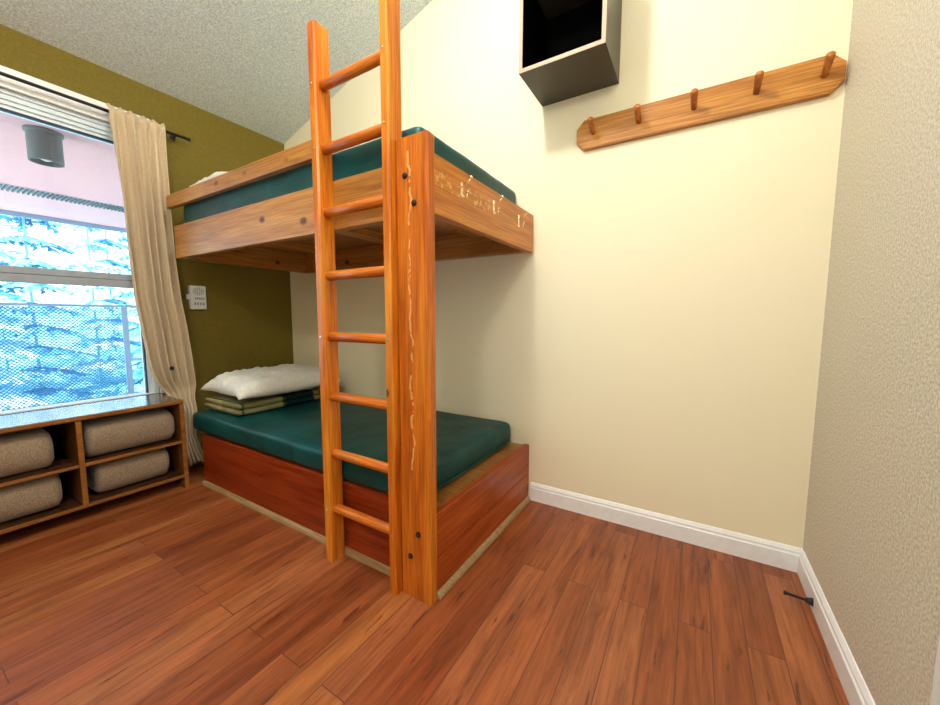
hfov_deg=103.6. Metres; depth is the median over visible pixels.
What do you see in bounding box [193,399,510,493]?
mattress
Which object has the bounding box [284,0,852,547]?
wall
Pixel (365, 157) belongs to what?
mattress
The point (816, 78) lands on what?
coat rack
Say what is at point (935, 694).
trim
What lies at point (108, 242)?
fir tree
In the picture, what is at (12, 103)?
window
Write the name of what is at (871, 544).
wall
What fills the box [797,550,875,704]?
baseboard
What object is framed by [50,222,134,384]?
fir tree
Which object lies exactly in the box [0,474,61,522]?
rolled blanket
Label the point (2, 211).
fascia
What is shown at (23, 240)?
fir tree
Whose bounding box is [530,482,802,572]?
baseboard
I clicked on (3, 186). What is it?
ceiling vent
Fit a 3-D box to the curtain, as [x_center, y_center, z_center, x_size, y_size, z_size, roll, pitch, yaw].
[-1.875,-0.328,2.242,0.200,2.115,0.323,3,6,31]
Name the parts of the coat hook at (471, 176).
plate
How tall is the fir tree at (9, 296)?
11.261 m
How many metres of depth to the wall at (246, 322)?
2.55 m
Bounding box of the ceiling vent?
[0,183,123,212]
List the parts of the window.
pane, meeting rail, sill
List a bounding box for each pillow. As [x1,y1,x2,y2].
[190,171,226,186]
[200,364,341,399]
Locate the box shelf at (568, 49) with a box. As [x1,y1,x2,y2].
[519,0,621,106]
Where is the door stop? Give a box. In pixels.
[783,590,812,606]
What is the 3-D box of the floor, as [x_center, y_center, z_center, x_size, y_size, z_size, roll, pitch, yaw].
[-1.043,0.976,0.810,3.592,0.060,3.843,3,6,31]
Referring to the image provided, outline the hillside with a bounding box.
[0,306,142,409]
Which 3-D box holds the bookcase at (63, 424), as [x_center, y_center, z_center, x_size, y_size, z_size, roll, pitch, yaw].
[-2.056,0.570,1.917,0.337,0.535,0.873,3,6,31]
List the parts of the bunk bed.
guard rail, rail, ladder rail, ladder rail, rail, corner post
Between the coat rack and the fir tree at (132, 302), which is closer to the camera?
the coat rack
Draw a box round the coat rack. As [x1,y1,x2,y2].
[576,51,846,150]
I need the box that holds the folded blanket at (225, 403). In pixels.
[204,387,340,415]
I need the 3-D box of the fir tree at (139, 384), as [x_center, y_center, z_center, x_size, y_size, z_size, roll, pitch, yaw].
[-6.365,-0.965,7.400,1.921,6.120,1.993,-3,6,-33]
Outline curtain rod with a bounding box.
[0,71,190,141]
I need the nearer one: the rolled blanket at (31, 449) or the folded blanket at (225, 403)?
the rolled blanket at (31, 449)
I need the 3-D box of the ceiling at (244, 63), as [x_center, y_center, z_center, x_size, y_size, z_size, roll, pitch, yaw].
[-1.037,-1.995,0.528,3.592,1.197,3.843,3,6,31]
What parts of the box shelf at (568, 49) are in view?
panel, panel, panel, panel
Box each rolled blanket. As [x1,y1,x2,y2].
[0,428,53,476]
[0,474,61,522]
[81,408,174,456]
[85,448,168,492]
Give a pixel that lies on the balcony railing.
(124, 313)
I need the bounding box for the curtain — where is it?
[106,103,203,465]
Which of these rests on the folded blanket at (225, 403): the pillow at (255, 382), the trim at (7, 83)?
the pillow at (255, 382)
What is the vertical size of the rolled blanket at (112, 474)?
0.185 m
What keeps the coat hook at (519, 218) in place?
attached to the bunk bed
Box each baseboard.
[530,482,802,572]
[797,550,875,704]
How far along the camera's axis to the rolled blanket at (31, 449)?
1.69 m
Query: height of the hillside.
3.621 m
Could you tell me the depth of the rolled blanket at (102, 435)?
1.99 m
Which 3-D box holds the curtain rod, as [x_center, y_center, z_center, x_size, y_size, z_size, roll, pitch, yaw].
[-2.324,-1.288,1.560,0.077,0.032,1.952,3,6,31]
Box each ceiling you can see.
[0,0,431,143]
[0,112,125,228]
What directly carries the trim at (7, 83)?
attached to the wall at (246, 322)
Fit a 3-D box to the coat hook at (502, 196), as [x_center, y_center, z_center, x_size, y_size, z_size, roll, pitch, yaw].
[0.119,-0.616,1.549,0.048,0.075,0.012,3,6,31]
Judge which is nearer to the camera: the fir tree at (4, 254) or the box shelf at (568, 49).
the box shelf at (568, 49)
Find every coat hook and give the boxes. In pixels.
[460,175,472,197]
[493,195,503,214]
[518,211,527,227]
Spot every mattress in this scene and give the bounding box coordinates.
[183,126,515,222]
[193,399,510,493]
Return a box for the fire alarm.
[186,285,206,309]
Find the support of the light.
attached to the ceiling at (90, 171)
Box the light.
[22,124,64,167]
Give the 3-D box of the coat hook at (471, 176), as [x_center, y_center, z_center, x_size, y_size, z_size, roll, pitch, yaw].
[-0.011,-0.596,1.335,0.048,0.075,0.012,3,6,31]
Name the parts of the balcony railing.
rail, railing post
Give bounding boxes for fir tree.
[0,214,96,407]
[0,220,50,369]
[0,226,51,409]
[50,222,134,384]
[76,228,140,368]
[95,235,143,397]
[120,267,142,389]
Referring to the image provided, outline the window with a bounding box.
[0,87,159,415]
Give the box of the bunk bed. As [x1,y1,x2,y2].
[166,0,532,605]
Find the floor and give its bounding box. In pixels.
[0,463,849,704]
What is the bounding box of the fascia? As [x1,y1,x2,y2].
[0,209,125,232]
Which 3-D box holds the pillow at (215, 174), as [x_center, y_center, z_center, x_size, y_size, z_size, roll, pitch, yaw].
[-1.349,-1.004,2.395,0.500,0.186,0.700,3,6,31]
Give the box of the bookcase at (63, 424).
[0,394,189,534]
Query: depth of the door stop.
1.31 m
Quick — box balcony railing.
[0,302,141,409]
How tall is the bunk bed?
2.300 m
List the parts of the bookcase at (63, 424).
shelf, panel, shelf, shelf, panel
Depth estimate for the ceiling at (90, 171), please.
3.04 m
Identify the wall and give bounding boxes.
[0,24,293,490]
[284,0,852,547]
[803,0,939,704]
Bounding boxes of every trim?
[0,65,163,392]
[930,631,939,704]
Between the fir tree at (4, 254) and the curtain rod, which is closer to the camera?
the curtain rod

